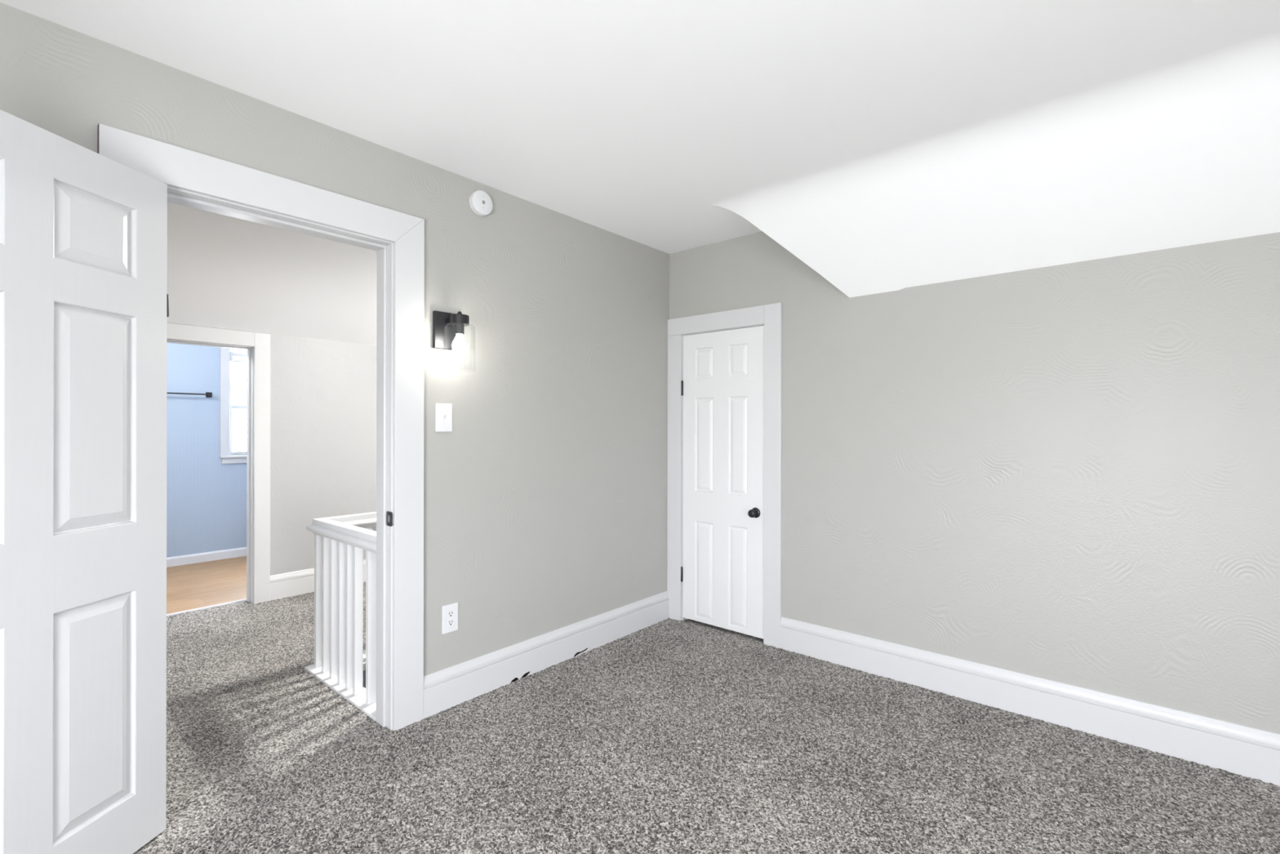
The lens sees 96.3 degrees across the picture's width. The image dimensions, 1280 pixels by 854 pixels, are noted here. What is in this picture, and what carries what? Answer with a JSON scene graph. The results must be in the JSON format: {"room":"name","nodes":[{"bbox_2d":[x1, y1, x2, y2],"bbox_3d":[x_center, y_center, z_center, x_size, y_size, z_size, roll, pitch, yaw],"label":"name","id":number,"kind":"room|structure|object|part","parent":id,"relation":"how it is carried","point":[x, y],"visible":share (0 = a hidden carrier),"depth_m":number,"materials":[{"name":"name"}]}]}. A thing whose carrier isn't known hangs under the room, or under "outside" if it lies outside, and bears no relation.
{"room":"empty bedroom","nodes":[
{"label":"empty bedroom","id":0,"kind":"room"},
{"bbox_2d":[166,342,247,557],"bbox_3d":[-4.291,0.043,5.271,0.120,2.550,3.100,0,0,41],"label":"wall","id":1,"kind":"structure","parent":0,"point":[206,497],"depth_m":5.37,"materials":[{"name":"blue paint"}]},
{"bbox_2d":[166,391,212,397],"bbox_3d":[-4.228,-0.305,5.199,0.070,0.049,0.580,0,0,41],"label":"towel bar","id":2,"kind":"object","parent":1,"relation":"attached to","point":[208,394],"visible":0.46,"depth_m":5.32,"materials":[{"name":"black metal"}]},
{"bbox_3d":[-4.078,-0.304,5.421,0.008,0.049,0.048,0,0,41],"label":"mounting plate","id":3,"kind":"part","parent":2,"relation":"part of","materials":[{"name":"black metal"}]},
{"bbox_2d":[166,546,246,567],"bbox_3d":[-4.243,1.225,5.228,0.013,0.085,3.100,0,0,41],"label":"baseboard","id":4,"kind":"structure","parent":1,"relation":"attached to","point":[238,552],"depth_m":5.40,"materials":[{"name":"white paint"}]},
{"bbox_2d":[219,347,247,463],"bbox_3d":[-3.798,-0.241,5.813,0.148,1.190,0.793,0,0,41],"label":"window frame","id":5,"kind":"structure","parent":1,"relation":"in","point":[227,455],"depth_m":5.52,"materials":[{"name":"white paint"}]},
{"bbox_3d":[-3.992,-0.279,5.512,0.020,1.115,0.075,0,0,41],"label":"casing","id":6,"kind":"part","parent":5,"relation":"part of","materials":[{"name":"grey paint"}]},
{"bbox_3d":[-3.794,0.288,5.809,0.135,0.018,0.793,0,0,41],"label":"sill","id":7,"kind":"part","parent":5,"relation":"part of","materials":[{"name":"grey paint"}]},
{"bbox_3d":[-3.821,0.033,5.833,0.028,0.492,0.635,0,0,41],"label":"sash","id":8,"kind":"part","parent":5,"relation":"part of","materials":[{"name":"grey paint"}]},
{"bbox_2d":[230,351,247,362],"bbox_3d":[-3.761,-0.680,5.777,0.050,0.093,0.624,0,0,41],"label":"window blind","id":9,"kind":"object","parent":5,"relation":"attached to","point":[233,355],"visible":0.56,"depth_m":5.58,"materials":[{"name":"white plastic"}]},
{"bbox_3d":[-3.843,-0.468,5.853,0.028,0.588,0.635,0,0,41],"label":"sash","id":10,"kind":"part","parent":5,"relation":"part of","materials":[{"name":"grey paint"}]},
{"bbox_2d":[167,322,376,575],"bbox_3d":[-2.628,0.271,4.404,0.115,2.100,4.550,0,0,41],"label":"wall","id":11,"kind":"structure","parent":0,"point":[323,392],"depth_m":4.44,"materials":[{"name":"grey paint"}]},
{"bbox_2d":[167,323,270,603],"bbox_3d":[-3.078,0.300,3.877,0.157,1.958,0.964,0,0,41],"label":"door frame","id":12,"kind":"structure","parent":11,"relation":"attached to","point":[257,345],"depth_m":4.15,"materials":[{"name":"white paint"}]},
{"bbox_3d":[-3.024,-0.628,3.835,0.022,0.100,0.758,0,0,41],"label":"head casing","id":13,"kind":"part","parent":12,"relation":"part of","materials":[{"name":"white paint"}]},
{"bbox_3d":[-2.746,0.301,4.161,0.022,1.958,0.100,0,0,41],"label":"casing","id":14,"kind":"part","parent":12,"relation":"part of","materials":[{"name":"white paint"}]},
{"bbox_2d":[270,559,365,600],"bbox_3d":[-1.939,1.188,5.105,0.020,0.188,2.386,0,0,41],"label":"baseboard","id":15,"kind":"structure","parent":11,"relation":"attached to","point":[298,582],"depth_m":4.31,"materials":[{"name":"white paint"}]},
{"bbox_2d":[0,2,669,688],"bbox_3d":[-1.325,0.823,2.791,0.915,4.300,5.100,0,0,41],"label":"wall","id":16,"kind":"structure","parent":0,"point":[545,495],"depth_m":2.82,"materials":[{"name":"grey paint"}]},
{"bbox_2d":[0,109,168,853],"bbox_3d":[-1.553,0.251,1.444,0.159,2.027,0.744,0,0,6],"label":"door","id":17,"kind":"structure","parent":16,"relation":"in","point":[84,297],"depth_m":1.56,"materials":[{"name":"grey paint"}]},
{"bbox_3d":[-1.569,0.789,1.279,0.035,0.610,0.220,0,0,7],"label":"raised panel","id":18,"kind":"part","parent":17,"relation":"part of","materials":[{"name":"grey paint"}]},
{"bbox_3d":[-1.567,-0.545,1.279,0.035,0.210,0.220,0,0,7],"label":"raised panel","id":19,"kind":"part","parent":17,"relation":"part of","materials":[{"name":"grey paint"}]},
{"bbox_3d":[-1.567,-0.022,1.279,0.035,0.615,0.220,0,0,7],"label":"raised panel","id":20,"kind":"part","parent":17,"relation":"part of","materials":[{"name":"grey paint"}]},
{"bbox_3d":[-1.531,0.789,1.601,0.035,0.610,0.220,0,0,7],"label":"raised panel","id":21,"kind":"part","parent":17,"relation":"part of","materials":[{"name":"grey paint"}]},
{"bbox_3d":[-1.530,-0.022,1.601,0.035,0.615,0.220,0,0,7],"label":"raised panel","id":22,"kind":"part","parent":17,"relation":"part of","materials":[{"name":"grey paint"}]},
{"bbox_3d":[-1.529,-0.545,1.601,0.035,0.210,0.220,0,0,7],"label":"raised panel","id":23,"kind":"part","parent":17,"relation":"part of","materials":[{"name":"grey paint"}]},
{"bbox_2d":[97,123,424,730],"bbox_3d":[-1.341,0.188,2.157,0.159,2.190,1.039,0,0,41],"label":"door frame","id":24,"kind":"structure","parent":16,"relation":"attached to","point":[194,180],"depth_m":2.41,"materials":[{"name":"white paint"}]},
{"bbox_3d":[-1.287,-0.842,2.112,0.022,0.130,1.037,0,0,41],"label":"head casing","id":25,"kind":"part","parent":24,"relation":"part of","materials":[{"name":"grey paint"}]},
{"bbox_3d":[-1.058,0.387,2.418,0.050,0.062,0.002,0,0,41],"label":"strike plate","id":26,"kind":"part","parent":24,"relation":"part of","materials":[{"name":"grey metal"}]},
{"bbox_3d":[-0.993,0.189,2.457,0.022,2.189,0.130,0,0,41],"label":"casing","id":27,"kind":"part","parent":24,"relation":"part of","materials":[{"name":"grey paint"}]},
{"bbox_2d":[435,403,452,431],"bbox_3d":[-0.882,-0.043,2.587,0.020,0.128,0.082,0,0,41],"label":"light switch","id":28,"kind":"object","parent":16,"relation":"attached to","point":[443,411],"visible":1,"depth_m":2.58,"materials":[{"name":"white plastic"}]},
{"bbox_2d":[442,602,457,634],"bbox_3d":[-0.866,0.873,2.617,0.008,0.127,0.079,0,0,41],"label":"wall outlet","id":29,"kind":"object","parent":16,"relation":"attached to","point":[450,611],"visible":1,"depth_m":2.61,"materials":[{"name":"white plastic"}]},
{"bbox_2d":[447,610,453,617],"bbox_3d":[-0.864,0.853,2.615,0.002,0.028,0.033,0,0,41],"label":"receptacle","id":30,"kind":"object","parent":29,"relation":"attached to","point":[450,613],"depth_m":2.61,"materials":[{"name":"white plastic"}]},
{"bbox_2d":[447,618,453,626],"bbox_3d":[-0.864,0.892,2.615,0.002,0.028,0.033,0,0,41],"label":"receptacle","id":31,"kind":"object","parent":29,"relation":"attached to","point":[450,621],"depth_m":2.61,"materials":[{"name":"white plastic"}]},
{"bbox_2d":[432,310,469,353],"bbox_3d":[-0.814,-0.382,2.544,0.179,0.268,0.134,0,0,41],"label":"wall sconce","id":32,"kind":"object","parent":16,"relation":"attached to","point":[448,328],"visible":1,"depth_m":2.54,"materials":[{"name":"black metal"}]},
{"bbox_3d":[-0.843,-0.470,2.570,0.063,0.028,0.028,0,0,41],"label":"arm","id":33,"kind":"part","parent":32,"relation":"part of","materials":[{"name":"black metal"}]},
{"bbox_3d":[-0.797,-0.366,2.530,0.063,0.086,0.063,0,0,41],"label":"light bulb","id":34,"kind":"part","parent":32,"relation":"part of","materials":[{"name":"white glass"}]},
{"bbox_2d":[454,324,464,334],"bbox_3d":[-0.796,-0.430,2.530,0.039,0.044,0.039,0,0,41],"label":"bulb socket","id":35,"kind":"object","parent":32,"relation":"attached to","point":[459,328],"depth_m":2.51,"materials":[{"name":"black metal"}]},
{"bbox_2d":[469,190,493,216],"bbox_3d":[-0.753,-1.064,2.725,0.034,0.115,0.115,0,0,41],"label":"smoke detector","id":36,"kind":"object","parent":16,"relation":"attached to","point":[481,203],"visible":1,"depth_m":2.71,"materials":[{"name":"white plastic"}]},
{"bbox_2d":[423,591,669,718],"bbox_3d":[-0.382,1.190,3.172,0.021,0.188,1.752,0,0,41],"label":"baseboard","id":37,"kind":"structure","parent":16,"relation":"attached to","point":[447,687],"depth_m":2.97,"materials":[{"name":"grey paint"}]},
{"bbox_2d":[0,0,1279,345],"bbox_3d":[-0.228,-0.910,1.919,6.820,0.510,5.100,0,0,41],"label":"ceiling","id":38,"kind":"structure","parent":0,"point":[886,145],"depth_m":2.07,"materials":[{"name":"white paint"}]},
{"bbox_2d":[133,555,1279,853],"bbox_3d":[-0.983,1.287,2.563,8.702,0.033,5.003,0,0,41],"label":"floor","id":39,"kind":"structure","parent":0,"point":[668,735],"depth_m":2.16,"materials":[{"name":"grey carpet"}]},
{"bbox_2d":[166,598,247,616],"bbox_3d":[-3.130,1.266,3.924,0.040,0.007,0.770,0,0,41],"label":"threshold","id":40,"kind":"object","parent":39,"relation":"on","point":[246,599],"visible":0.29,"depth_m":4.02,"materials":[{"name":"grey paint"}]},
{"bbox_2d":[669,231,1279,733],"bbox_3d":[1.860,0.003,2.508,4.515,2.650,0.115,0,0,41],"label":"wall","id":41,"kind":"structure","parent":0,"point":[1069,473],"depth_m":2.49,"materials":[{"name":"grey paint"}]},
{"bbox_2d":[680,325,764,638],"bbox_3d":[0.496,0.326,3.576,0.605,1.855,0.097,0,0,41],"label":"door","id":42,"kind":"structure","parent":41,"relation":"in","point":[722,384],"depth_m":3.57,"materials":[{"name":"white paint"}]},
{"bbox_3d":[0.413,0.115,3.671,0.140,0.606,0.010,0,0,41],"label":"raised panel","id":43,"kind":"part","parent":42,"relation":"part of","materials":[{"name":"white paint"}]},
{"bbox_3d":[0.412,0.919,3.671,0.140,0.621,0.010,0,0,41],"label":"raised panel","id":44,"kind":"part","parent":42,"relation":"part of","materials":[{"name":"white paint"}]},
{"bbox_3d":[0.414,-0.407,3.671,0.140,0.202,0.010,0,0,41],"label":"raised panel","id":45,"kind":"part","parent":42,"relation":"part of","materials":[{"name":"white paint"}]},
{"bbox_3d":[0.603,0.115,3.509,0.134,0.606,0.010,0,0,41],"label":"raised panel","id":46,"kind":"part","parent":42,"relation":"part of","materials":[{"name":"white paint"}]},
{"bbox_3d":[0.602,0.919,3.509,0.134,0.621,0.010,0,0,41],"label":"raised panel","id":47,"kind":"part","parent":42,"relation":"part of","materials":[{"name":"white paint"}]},
{"bbox_3d":[0.604,-0.407,3.509,0.134,0.202,0.010,0,0,41],"label":"raised panel","id":48,"kind":"part","parent":42,"relation":"part of","materials":[{"name":"white paint"}]},
{"bbox_3d":[0.669,0.512,3.397,0.049,0.049,0.052,0,0,41],"label":"knob handle","id":49,"kind":"part","parent":42,"relation":"part of","materials":[{"name":"black metal"}]},
{"bbox_3d":[0.689,0.512,3.421,0.061,0.061,0.011,0,0,41],"label":"knob","id":50,"kind":"part","parent":42,"relation":"part of","materials":[{"name":"black metal"}]},
{"bbox_2d":[666,302,782,648],"bbox_3d":[0.540,0.283,3.623,0.828,2.005,0.134,0,0,41],"label":"door frame","id":51,"kind":"structure","parent":41,"relation":"attached to","point":[770,316],"depth_m":3.41,"materials":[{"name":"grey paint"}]},
{"bbox_3d":[0.232,0.338,3.814,0.112,1.894,0.022,0,0,41],"label":"casing","id":52,"kind":"part","parent":51,"relation":"part of","materials":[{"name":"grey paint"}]},
{"bbox_3d":[0.464,-0.664,3.616,0.720,0.110,0.022,0,0,41],"label":"head casing","id":53,"kind":"part","parent":51,"relation":"part of","materials":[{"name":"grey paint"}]},
{"bbox_3d":[0.777,0.284,3.346,0.108,2.005,0.022,0,0,41],"label":"casing","id":54,"kind":"part","parent":51,"relation":"part of","materials":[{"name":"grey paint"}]},
{"bbox_2d":[780,616,1279,785],"bbox_3d":[2.134,1.195,2.182,3.471,0.188,0.020,0,0,41],"label":"baseboard","id":55,"kind":"structure","parent":41,"relation":"attached to","point":[1243,750],"depth_m":2.46,"materials":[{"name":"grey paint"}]},
{"bbox_3d":[-0.310,1.369,1.920,7.040,0.130,5.100,0,0,41],"label":"boards","id":56,"kind":"object","parent":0,"visible":0},
{"bbox_2d":[304,511,376,720],"bbox_3d":[-0.585,0.905,3.759,0.817,0.842,2.668,0,0,41],"label":"stair railing","id":57,"kind":"object","parent":56,"relation":"on","point":[340,659],"visible":0.27,"depth_m":2.79,"materials":[{"name":"white paint"}]},
{"bbox_3d":[-1.413,0.522,2.781,0.802,0.078,0.099,0,0,41],"label":"handrail","id":58,"kind":"part","parent":57,"relation":"part of","materials":[{"name":"white paint"}]},
{"bbox_3d":[-0.845,0.523,3.984,0.099,0.078,2.666,0,0,41],"label":"handrail","id":59,"kind":"part","parent":57,"relation":"part of","materials":[{"name":"white paint"}]}
]}

